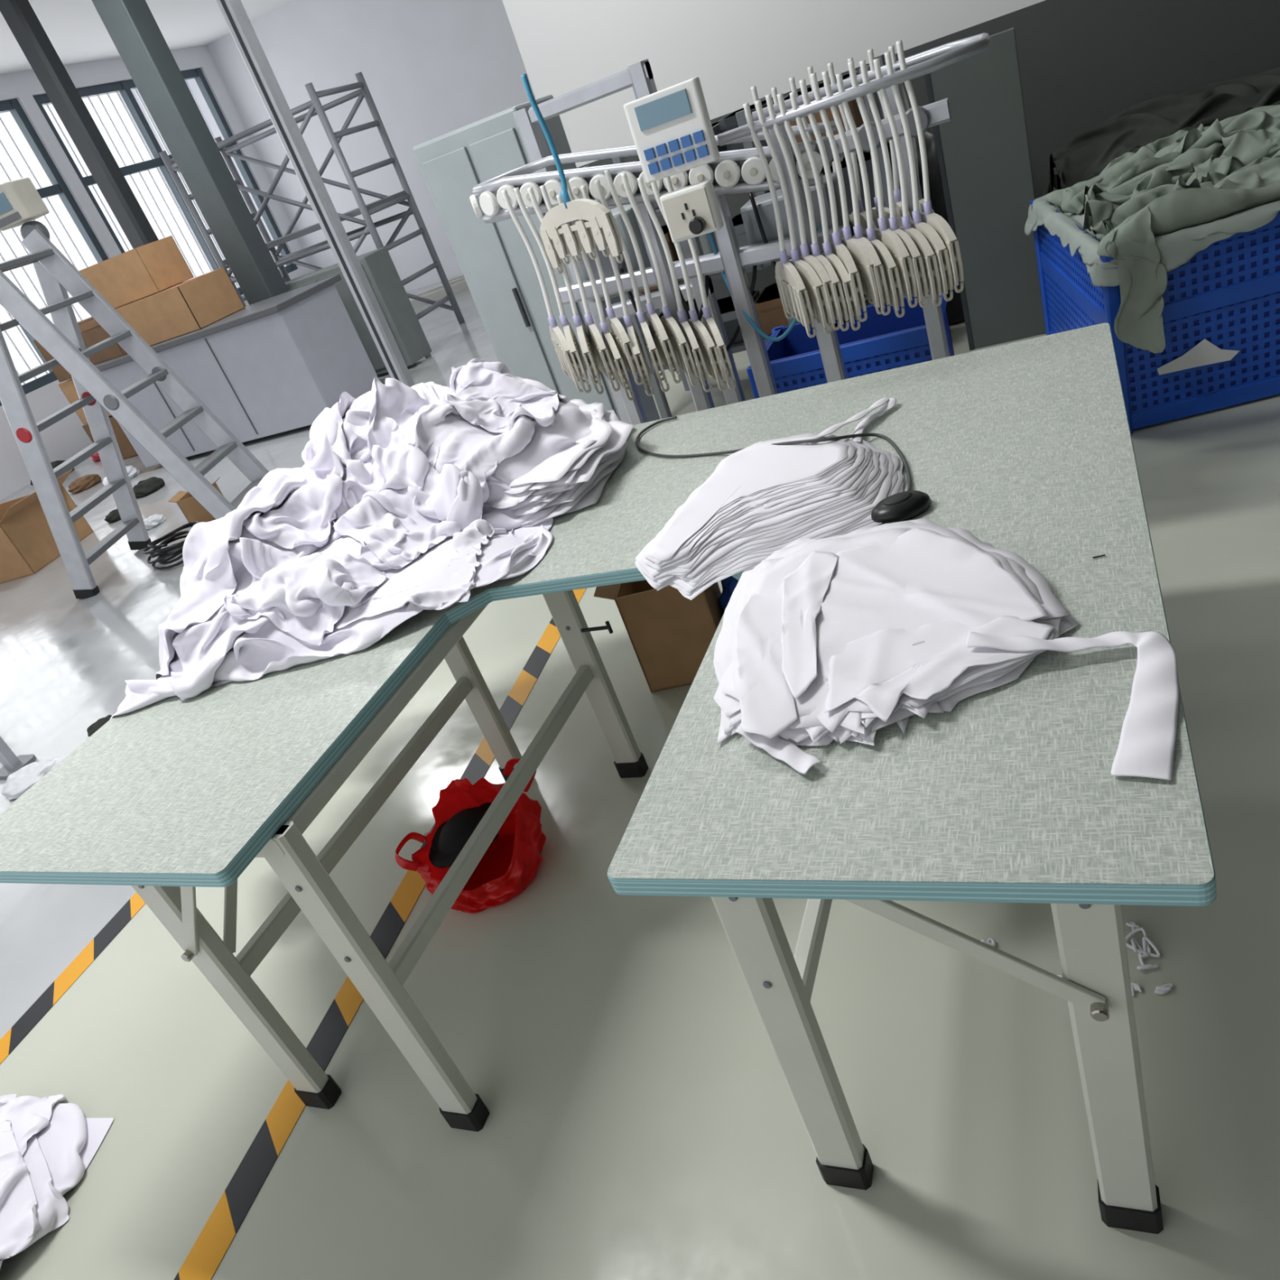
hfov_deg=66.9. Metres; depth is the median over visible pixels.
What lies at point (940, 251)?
hanger
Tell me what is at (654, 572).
fabric piece
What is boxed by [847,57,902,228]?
hanger
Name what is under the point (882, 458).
fabric piece
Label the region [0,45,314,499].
wall
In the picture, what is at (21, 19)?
post
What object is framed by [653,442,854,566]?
fabric piece
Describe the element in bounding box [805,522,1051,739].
fabric piece
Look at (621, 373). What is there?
hanger
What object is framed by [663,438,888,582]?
fabric piece
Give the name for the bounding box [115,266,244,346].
cardboard box
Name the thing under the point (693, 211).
box
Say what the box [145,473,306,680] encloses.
fabric piece
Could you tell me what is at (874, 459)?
fabric piece
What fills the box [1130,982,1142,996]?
scrap
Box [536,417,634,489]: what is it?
fabric piece
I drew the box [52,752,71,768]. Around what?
scrap
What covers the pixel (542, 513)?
fabric piece
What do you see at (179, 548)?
cable coil
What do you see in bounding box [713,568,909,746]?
fabric piece
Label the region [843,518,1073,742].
fabric piece
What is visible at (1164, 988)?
scrap
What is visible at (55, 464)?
cloth bundle
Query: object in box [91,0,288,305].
steel column
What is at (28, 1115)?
fabric piece
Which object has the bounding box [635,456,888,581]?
fabric piece
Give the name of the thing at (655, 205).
case
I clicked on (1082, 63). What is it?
wall partition
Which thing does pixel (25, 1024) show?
tape
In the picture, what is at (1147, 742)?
strap
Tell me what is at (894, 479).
fabric piece
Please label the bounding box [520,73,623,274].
hanger
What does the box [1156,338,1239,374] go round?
paper scrap
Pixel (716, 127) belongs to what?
case
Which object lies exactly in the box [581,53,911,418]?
storage rack
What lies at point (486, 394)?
fabric piece
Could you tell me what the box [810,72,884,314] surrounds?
hanger
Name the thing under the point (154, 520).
scrap
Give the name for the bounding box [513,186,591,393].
hanger
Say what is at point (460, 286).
plank
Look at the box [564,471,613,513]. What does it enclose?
fabric piece
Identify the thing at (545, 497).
fabric piece
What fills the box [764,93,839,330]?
hanger
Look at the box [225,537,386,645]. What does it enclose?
fabric piece
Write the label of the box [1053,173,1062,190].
crate
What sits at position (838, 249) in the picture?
hanger
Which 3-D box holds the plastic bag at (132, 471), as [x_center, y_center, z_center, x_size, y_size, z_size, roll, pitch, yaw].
[-4.950,-1.577,9.227,0.332,0.120,0.342,-25,28,-8]
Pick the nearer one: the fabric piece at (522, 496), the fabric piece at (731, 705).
the fabric piece at (731, 705)
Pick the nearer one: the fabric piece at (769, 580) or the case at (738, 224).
the fabric piece at (769, 580)
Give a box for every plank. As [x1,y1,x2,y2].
[409,280,468,309]
[416,276,465,296]
[448,274,463,281]
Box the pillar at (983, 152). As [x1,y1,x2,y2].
[924,27,1045,350]
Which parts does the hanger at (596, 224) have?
rod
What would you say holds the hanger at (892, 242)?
hanging from the rack at (738, 171)
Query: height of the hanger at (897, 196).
0.577 m
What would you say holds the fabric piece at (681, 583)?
on the fabric piece at (753, 560)
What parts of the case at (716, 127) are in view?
lid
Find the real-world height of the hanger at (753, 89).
0.577 m
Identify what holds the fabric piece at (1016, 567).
on the fabric piece at (1053, 607)
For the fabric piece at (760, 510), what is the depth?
1.78 m
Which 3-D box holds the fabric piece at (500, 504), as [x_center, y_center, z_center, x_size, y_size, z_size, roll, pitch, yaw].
[-0.237,-0.507,2.517,0.297,0.053,0.805,-14,29,13]
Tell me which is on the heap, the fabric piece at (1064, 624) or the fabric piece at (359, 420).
the fabric piece at (359, 420)
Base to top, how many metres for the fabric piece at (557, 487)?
0.054 m
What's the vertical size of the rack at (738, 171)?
1.450 m
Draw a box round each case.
[633,159,659,208]
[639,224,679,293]
[657,298,698,319]
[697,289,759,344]
[698,231,719,255]
[711,121,727,151]
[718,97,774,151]
[731,213,749,247]
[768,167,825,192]
[783,71,863,142]
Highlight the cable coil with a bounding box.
[142,520,201,569]
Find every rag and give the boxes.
[86,715,112,737]
[104,508,120,523]
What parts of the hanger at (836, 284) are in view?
rod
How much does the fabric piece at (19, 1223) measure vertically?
0.070 m
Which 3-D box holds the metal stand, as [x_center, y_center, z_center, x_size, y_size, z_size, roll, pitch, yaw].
[-2.804,0.137,3.872,0.140,1.000,0.140,-6,32,26]
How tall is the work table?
0.800 m
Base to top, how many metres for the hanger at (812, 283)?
0.577 m
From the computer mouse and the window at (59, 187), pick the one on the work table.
the computer mouse
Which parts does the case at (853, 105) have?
lid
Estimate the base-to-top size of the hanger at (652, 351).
0.577 m
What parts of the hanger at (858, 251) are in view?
rod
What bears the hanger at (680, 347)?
hanging from the rack at (738, 171)
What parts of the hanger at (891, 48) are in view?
rod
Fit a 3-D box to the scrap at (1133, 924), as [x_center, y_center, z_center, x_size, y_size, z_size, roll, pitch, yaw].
[0.895,0.517,1.756,0.017,0.011,0.024,-22,28,-1]
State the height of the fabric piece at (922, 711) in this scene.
0.012 m
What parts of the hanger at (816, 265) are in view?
rod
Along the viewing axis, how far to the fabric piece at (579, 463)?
2.21 m
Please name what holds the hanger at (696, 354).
hanging from the rack at (738, 171)
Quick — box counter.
[94,274,379,467]
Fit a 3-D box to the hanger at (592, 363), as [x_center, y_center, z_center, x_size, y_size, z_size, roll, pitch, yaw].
[-0.213,-1.032,2.851,0.034,0.577,0.308,-18,28,5]
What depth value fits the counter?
8.25 m
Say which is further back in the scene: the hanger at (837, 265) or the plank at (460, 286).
the plank at (460, 286)
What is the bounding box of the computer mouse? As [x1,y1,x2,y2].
[635,415,931,524]
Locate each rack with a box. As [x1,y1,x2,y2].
[469,32,990,424]
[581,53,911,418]
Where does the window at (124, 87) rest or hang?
in the wall at (67, 437)
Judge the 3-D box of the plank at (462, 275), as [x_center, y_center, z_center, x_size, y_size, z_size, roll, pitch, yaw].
[-1.087,-5.335,13.105,3.360,0.140,0.050,-14,29,13]
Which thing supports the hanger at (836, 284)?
hanging from the rack at (738, 171)
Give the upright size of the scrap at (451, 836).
0.060 m
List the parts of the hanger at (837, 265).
rod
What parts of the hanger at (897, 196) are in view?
rod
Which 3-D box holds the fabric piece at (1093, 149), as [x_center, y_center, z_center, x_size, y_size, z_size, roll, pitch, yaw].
[2.456,-2.217,4.346,1.264,0.433,0.667,-6,32,26]
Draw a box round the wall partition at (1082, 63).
[502,0,1279,332]
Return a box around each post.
[0,0,158,248]
[215,0,415,388]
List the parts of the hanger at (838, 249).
rod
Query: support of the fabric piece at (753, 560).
on the fabric piece at (672, 584)
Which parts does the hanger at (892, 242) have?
rod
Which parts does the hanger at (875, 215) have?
rod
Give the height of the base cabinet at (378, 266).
1.020 m
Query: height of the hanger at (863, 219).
0.577 m
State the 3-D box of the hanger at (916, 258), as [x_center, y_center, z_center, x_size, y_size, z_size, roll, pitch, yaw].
[0.629,-1.153,2.458,0.034,0.577,0.308,-19,28,5]
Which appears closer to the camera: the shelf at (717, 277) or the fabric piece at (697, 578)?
the fabric piece at (697, 578)
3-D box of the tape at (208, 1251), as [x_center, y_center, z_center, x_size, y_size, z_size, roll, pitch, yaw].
[-0.605,0.658,2.537,0.085,0.002,3.140,-9,31,21]
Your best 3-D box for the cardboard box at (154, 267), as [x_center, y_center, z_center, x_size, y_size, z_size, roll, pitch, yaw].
[-4.392,-3.188,8.447,0.682,0.367,0.500,-10,30,21]
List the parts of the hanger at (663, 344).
rod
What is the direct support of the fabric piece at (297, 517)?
on the heap
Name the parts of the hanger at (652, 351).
rod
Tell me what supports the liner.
on the plastic bin at (1225, 293)
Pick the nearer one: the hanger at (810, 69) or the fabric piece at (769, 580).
the fabric piece at (769, 580)
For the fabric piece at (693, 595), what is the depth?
1.68 m
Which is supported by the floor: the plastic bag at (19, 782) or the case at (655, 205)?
the plastic bag at (19, 782)
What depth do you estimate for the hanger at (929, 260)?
2.42 m
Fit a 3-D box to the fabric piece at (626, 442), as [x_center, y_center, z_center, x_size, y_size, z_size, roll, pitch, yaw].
[-0.190,-0.470,2.540,0.316,0.061,0.870,-21,28,1]
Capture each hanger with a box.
[501,189,585,391]
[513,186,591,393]
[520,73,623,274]
[527,186,604,394]
[539,184,620,391]
[555,194,635,400]
[564,176,643,385]
[580,184,653,395]
[594,179,669,391]
[604,168,681,383]
[620,172,698,386]
[636,176,711,392]
[650,181,726,391]
[664,176,736,389]
[742,102,816,337]
[751,85,759,110]
[755,99,832,334]
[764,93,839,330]
[770,86,778,105]
[777,93,848,331]
[789,76,813,141]
[789,91,860,330]
[799,79,867,321]
[807,66,867,238]
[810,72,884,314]
[822,70,890,315]
[826,62,876,233]
[835,72,904,317]
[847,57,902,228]
[848,60,917,307]
[859,59,928,307]
[866,48,911,222]
[873,57,942,306]
[884,51,953,301]
[888,44,934,213]
[895,40,964,293]
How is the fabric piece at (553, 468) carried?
on the fabric piece at (584, 406)
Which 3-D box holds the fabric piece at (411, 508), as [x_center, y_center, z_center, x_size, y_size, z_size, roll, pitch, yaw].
[-0.550,-0.320,2.217,0.290,0.209,0.375,-36,32,-26]
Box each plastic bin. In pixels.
[746,291,954,399]
[1029,199,1279,434]
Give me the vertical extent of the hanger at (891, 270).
0.577 m
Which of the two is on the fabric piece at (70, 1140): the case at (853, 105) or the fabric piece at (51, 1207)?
the fabric piece at (51, 1207)
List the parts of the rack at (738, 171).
post, rail, rail, post, post, post, post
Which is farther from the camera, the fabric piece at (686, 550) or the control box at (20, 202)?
the control box at (20, 202)
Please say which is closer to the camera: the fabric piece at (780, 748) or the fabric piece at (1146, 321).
the fabric piece at (780, 748)
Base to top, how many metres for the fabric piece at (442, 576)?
0.122 m
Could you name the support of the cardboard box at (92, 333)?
on the counter
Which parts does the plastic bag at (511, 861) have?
handle, handle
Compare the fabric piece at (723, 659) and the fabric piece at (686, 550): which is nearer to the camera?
the fabric piece at (723, 659)
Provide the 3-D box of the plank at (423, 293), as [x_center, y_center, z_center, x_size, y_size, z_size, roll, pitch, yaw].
[-1.489,-5.096,12.961,3.248,0.140,0.050,-16,29,10]
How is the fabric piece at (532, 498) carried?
on the fabric piece at (611, 415)
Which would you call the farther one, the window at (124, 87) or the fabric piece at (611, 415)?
the window at (124, 87)
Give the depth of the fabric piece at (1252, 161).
3.15 m
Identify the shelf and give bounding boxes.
[631,266,759,297]
[648,298,873,373]
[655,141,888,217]
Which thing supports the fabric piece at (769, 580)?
on the fabric piece at (816, 731)
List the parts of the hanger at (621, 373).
rod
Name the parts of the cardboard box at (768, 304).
lid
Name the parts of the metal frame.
post, post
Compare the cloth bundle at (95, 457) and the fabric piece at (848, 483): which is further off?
the cloth bundle at (95, 457)
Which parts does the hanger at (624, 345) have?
rod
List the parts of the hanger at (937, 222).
rod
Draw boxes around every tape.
[0,892,145,1064]
[173,587,586,1279]
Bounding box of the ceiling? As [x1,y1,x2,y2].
[0,0,293,113]
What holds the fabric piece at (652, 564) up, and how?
on the fabric piece at (654, 572)
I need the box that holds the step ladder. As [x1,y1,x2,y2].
[0,220,268,599]
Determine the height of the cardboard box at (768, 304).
0.166 m
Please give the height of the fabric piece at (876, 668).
0.012 m
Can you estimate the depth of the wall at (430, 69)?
13.69 m
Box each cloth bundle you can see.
[30,460,74,485]
[91,451,100,461]
[133,476,164,497]
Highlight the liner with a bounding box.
[1025,186,1279,284]
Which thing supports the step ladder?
on the floor
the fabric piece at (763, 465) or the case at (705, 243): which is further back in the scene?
the case at (705, 243)
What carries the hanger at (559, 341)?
hanging from the rack at (738, 171)
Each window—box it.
[0,98,108,405]
[32,67,297,294]
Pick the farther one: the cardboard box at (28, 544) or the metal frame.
the cardboard box at (28, 544)
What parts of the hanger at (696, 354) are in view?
rod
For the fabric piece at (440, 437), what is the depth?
2.30 m
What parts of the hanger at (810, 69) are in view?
rod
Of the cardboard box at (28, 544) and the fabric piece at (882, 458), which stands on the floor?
the cardboard box at (28, 544)
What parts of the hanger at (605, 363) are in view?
rod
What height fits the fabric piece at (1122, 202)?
0.208 m
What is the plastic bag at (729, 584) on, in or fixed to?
on the floor
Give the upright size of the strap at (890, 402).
0.044 m
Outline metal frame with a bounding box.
[512,58,745,422]
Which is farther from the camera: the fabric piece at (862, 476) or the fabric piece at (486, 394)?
the fabric piece at (486, 394)
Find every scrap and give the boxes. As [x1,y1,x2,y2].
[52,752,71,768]
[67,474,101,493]
[143,513,165,529]
[428,802,499,867]
[980,937,995,946]
[1092,554,1105,558]
[1124,927,1160,957]
[1125,921,1141,930]
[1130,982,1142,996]
[1137,951,1159,969]
[1154,982,1173,994]
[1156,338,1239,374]
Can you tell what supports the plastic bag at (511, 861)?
on the floor
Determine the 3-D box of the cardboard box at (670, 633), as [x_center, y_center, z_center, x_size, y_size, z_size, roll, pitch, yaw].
[0.111,-0.075,2.940,0.372,0.368,0.220,-13,29,15]
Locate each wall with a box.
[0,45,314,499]
[118,0,535,292]
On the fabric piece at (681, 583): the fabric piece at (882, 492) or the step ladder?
the fabric piece at (882, 492)
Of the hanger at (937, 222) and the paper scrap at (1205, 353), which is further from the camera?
the paper scrap at (1205, 353)
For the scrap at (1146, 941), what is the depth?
1.71 m
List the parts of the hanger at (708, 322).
rod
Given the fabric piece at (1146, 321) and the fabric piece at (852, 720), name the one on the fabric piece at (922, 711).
the fabric piece at (852, 720)
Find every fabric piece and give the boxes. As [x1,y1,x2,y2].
[0,1093,66,1155]
[0,1093,69,1252]
[0,1102,113,1268]
[0,1120,40,1258]
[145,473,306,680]
[169,465,368,700]
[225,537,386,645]
[237,392,356,550]
[326,442,482,568]
[327,519,494,628]
[340,382,453,475]
[370,370,534,505]
[441,360,568,432]
[484,496,518,508]
[502,445,605,502]
[503,399,604,493]
[508,411,613,486]
[508,493,554,510]
[509,414,604,507]
[514,453,613,515]
[515,453,609,509]
[520,441,627,526]
[520,503,560,524]
[522,471,567,492]
[527,457,620,524]
[528,484,568,496]
[535,491,562,502]
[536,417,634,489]
[542,444,624,507]
[543,409,618,496]
[550,447,601,484]
[551,463,600,501]
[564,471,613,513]
[567,408,608,471]
[634,466,902,592]
[635,442,887,580]
[635,449,879,577]
[635,450,897,590]
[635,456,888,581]
[635,470,903,595]
[639,449,879,575]
[640,432,868,559]
[642,433,854,564]
[643,434,871,567]
[643,461,862,570]
[646,462,874,578]
[647,435,848,560]
[647,435,856,561]
[648,449,871,577]
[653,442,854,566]
[654,453,898,592]
[656,448,903,599]
[657,444,864,568]
[657,462,880,583]
[662,440,871,572]
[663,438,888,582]
[665,440,893,586]
[674,438,857,541]
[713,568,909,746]
[713,649,1046,742]
[714,544,943,743]
[721,527,876,742]
[721,527,1054,733]
[728,531,992,742]
[730,521,1062,742]
[731,538,1079,745]
[732,527,1034,733]
[734,580,797,738]
[760,522,1069,733]
[761,535,1059,733]
[781,550,838,698]
[789,522,1060,729]
[800,545,1031,744]
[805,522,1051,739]
[814,527,1048,680]
[824,615,1055,722]
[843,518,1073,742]
[1042,67,1279,195]
[1052,118,1226,213]
[1055,126,1279,245]
[1075,144,1230,235]
[1105,203,1170,355]
[1177,104,1279,159]
[1191,125,1279,189]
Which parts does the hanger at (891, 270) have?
rod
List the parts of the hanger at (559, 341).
rod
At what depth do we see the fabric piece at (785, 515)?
1.74 m
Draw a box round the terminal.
[623,76,719,183]
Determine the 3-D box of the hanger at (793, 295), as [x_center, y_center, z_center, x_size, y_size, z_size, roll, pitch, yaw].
[0.361,-1.108,2.561,0.034,0.577,0.308,-19,28,5]
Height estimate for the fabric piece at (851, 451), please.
0.014 m
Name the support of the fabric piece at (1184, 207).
in the liner
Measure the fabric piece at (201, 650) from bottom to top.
0.228 m
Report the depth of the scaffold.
9.79 m
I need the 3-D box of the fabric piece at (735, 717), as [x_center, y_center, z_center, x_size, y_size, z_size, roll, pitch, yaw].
[0.338,-0.036,1.392,0.451,0.011,0.567,-6,32,26]
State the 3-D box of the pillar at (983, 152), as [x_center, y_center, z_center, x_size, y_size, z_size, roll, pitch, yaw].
[1.536,-1.925,4.249,0.360,1.260,0.050,-6,32,26]
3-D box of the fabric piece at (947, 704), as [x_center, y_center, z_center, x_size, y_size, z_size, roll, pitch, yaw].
[0.357,-0.032,1.380,0.488,0.009,0.570,-6,32,26]
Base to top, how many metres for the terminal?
0.190 m
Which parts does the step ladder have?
rail, rail, rail, rail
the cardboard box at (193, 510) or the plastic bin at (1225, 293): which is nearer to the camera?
the plastic bin at (1225, 293)
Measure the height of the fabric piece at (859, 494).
0.017 m
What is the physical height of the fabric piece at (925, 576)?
0.014 m
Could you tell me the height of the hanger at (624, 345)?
0.577 m
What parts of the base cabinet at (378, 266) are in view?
door, door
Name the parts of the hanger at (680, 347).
rod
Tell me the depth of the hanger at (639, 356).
2.79 m
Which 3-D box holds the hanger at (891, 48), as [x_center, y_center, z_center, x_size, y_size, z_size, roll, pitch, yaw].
[0.770,-1.358,2.734,0.034,0.577,0.308,-16,29,9]
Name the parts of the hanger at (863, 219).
rod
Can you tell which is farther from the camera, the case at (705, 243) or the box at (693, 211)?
the case at (705, 243)
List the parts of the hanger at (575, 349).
rod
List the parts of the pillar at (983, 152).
edge trim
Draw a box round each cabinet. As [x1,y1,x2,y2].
[284,246,431,374]
[413,94,660,422]
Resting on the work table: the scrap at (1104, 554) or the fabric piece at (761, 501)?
the scrap at (1104, 554)
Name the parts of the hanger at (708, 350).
rod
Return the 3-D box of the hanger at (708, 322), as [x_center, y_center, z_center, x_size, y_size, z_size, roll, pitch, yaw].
[0.165,-1.009,2.713,0.034,0.577,0.308,-18,28,5]
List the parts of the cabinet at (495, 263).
door, handle, door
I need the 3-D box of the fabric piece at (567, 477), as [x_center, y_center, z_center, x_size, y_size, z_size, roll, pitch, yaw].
[-0.245,-0.500,2.492,0.295,0.047,0.802,-26,29,-8]
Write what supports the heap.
on the work table
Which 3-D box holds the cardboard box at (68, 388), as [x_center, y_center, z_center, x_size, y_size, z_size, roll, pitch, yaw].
[-5.492,-2.676,10.184,0.802,0.447,0.600,-9,31,22]
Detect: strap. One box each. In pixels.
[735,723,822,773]
[805,397,896,444]
[965,631,1178,780]
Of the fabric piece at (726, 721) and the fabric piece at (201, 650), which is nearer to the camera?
the fabric piece at (726, 721)
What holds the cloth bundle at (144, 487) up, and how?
on the floor
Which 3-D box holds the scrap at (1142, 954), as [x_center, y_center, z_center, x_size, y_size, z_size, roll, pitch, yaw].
[0.885,0.560,1.688,0.036,0.012,0.042,-6,32,26]
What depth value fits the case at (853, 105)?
4.24 m
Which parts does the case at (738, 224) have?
lid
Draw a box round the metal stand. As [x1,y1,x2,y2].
[0,736,36,780]
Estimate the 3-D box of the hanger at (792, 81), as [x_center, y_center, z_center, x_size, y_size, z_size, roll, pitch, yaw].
[0.520,-1.340,2.849,0.034,0.577,0.308,-19,28,4]
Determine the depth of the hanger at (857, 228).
2.45 m
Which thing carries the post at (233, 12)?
on the floor
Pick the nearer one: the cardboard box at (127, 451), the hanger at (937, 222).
the hanger at (937, 222)
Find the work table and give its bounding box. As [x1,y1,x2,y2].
[0,323,1217,1234]
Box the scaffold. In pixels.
[159,71,465,324]
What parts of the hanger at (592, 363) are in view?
rod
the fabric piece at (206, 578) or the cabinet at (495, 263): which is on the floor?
the cabinet at (495, 263)
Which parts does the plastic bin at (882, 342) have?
corner post, corner post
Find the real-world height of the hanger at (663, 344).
0.577 m
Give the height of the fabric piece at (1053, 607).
0.012 m
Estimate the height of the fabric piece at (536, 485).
0.054 m
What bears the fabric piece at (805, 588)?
on the fabric piece at (769, 580)
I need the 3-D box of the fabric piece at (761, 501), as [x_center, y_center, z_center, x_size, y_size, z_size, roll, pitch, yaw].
[0.183,-0.296,1.912,0.461,0.013,0.329,-26,29,-9]
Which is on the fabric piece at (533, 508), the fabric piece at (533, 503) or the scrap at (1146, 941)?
the fabric piece at (533, 503)
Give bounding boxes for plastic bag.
[1,759,55,799]
[102,465,140,486]
[395,758,546,913]
[718,576,738,612]
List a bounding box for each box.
[0,177,48,231]
[0,468,93,583]
[33,302,129,382]
[57,377,111,424]
[78,319,127,364]
[79,235,194,308]
[82,415,137,459]
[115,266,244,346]
[168,476,223,528]
[593,579,724,692]
[659,179,723,243]
[754,283,799,335]
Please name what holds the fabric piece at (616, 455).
on the fabric piece
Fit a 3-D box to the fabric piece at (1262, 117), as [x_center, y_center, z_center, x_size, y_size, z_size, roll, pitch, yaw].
[2.240,-1.831,3.457,0.730,0.197,0.618,-39,33,-30]
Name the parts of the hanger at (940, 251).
rod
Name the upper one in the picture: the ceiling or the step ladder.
the ceiling
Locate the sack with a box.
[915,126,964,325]
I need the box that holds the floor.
[0,274,1279,1279]
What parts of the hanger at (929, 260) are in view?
rod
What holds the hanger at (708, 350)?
hanging from the rack at (738, 171)
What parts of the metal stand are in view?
post, plate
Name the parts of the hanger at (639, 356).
rod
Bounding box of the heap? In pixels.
[115,383,630,714]
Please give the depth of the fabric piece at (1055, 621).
1.20 m
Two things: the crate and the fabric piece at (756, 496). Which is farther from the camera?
the crate
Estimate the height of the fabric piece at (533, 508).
0.059 m
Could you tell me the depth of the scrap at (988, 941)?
1.82 m
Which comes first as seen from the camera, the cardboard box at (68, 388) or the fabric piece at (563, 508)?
the fabric piece at (563, 508)
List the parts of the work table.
leg, leg, rail, leg, leg, leg, leg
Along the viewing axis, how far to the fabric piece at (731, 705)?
1.29 m
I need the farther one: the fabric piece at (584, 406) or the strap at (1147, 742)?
the fabric piece at (584, 406)
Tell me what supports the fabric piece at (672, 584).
on the fabric piece at (693, 595)
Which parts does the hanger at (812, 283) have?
rod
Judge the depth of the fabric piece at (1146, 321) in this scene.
3.07 m
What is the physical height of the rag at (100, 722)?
0.044 m
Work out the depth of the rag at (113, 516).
7.73 m
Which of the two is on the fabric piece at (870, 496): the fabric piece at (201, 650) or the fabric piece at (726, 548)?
the fabric piece at (726, 548)
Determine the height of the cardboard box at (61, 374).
0.447 m
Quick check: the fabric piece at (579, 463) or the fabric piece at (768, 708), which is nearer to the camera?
the fabric piece at (768, 708)
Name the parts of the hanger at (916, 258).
rod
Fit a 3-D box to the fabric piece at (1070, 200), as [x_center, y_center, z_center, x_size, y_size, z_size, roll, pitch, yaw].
[1.877,-1.779,3.616,0.604,0.212,0.531,-15,29,11]
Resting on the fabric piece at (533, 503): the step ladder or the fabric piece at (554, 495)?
the fabric piece at (554, 495)
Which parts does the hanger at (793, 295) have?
rod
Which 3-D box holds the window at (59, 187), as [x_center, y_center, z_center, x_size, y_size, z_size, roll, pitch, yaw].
[-7.468,-4.347,11.001,0.143,2.900,3.100,-6,32,26]
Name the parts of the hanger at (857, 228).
rod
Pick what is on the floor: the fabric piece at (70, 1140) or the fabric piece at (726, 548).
the fabric piece at (70, 1140)
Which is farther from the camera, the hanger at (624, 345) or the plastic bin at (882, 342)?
the plastic bin at (882, 342)
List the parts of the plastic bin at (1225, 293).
corner post, corner post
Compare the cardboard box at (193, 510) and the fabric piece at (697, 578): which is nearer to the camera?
the fabric piece at (697, 578)
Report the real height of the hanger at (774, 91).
0.577 m
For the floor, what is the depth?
1.92 m
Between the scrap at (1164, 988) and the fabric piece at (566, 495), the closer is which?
the scrap at (1164, 988)
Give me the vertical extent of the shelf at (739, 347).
0.030 m
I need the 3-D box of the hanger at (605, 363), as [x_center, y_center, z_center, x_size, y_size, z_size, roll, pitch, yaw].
[-0.177,-1.032,2.836,0.034,0.577,0.308,-21,28,0]
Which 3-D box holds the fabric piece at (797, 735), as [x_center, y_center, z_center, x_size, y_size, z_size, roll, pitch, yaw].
[0.328,-0.042,1.408,0.437,0.012,0.544,-19,28,5]
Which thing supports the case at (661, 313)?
on the storage rack at (660, 397)
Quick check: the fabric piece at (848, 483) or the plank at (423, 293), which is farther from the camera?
the plank at (423, 293)

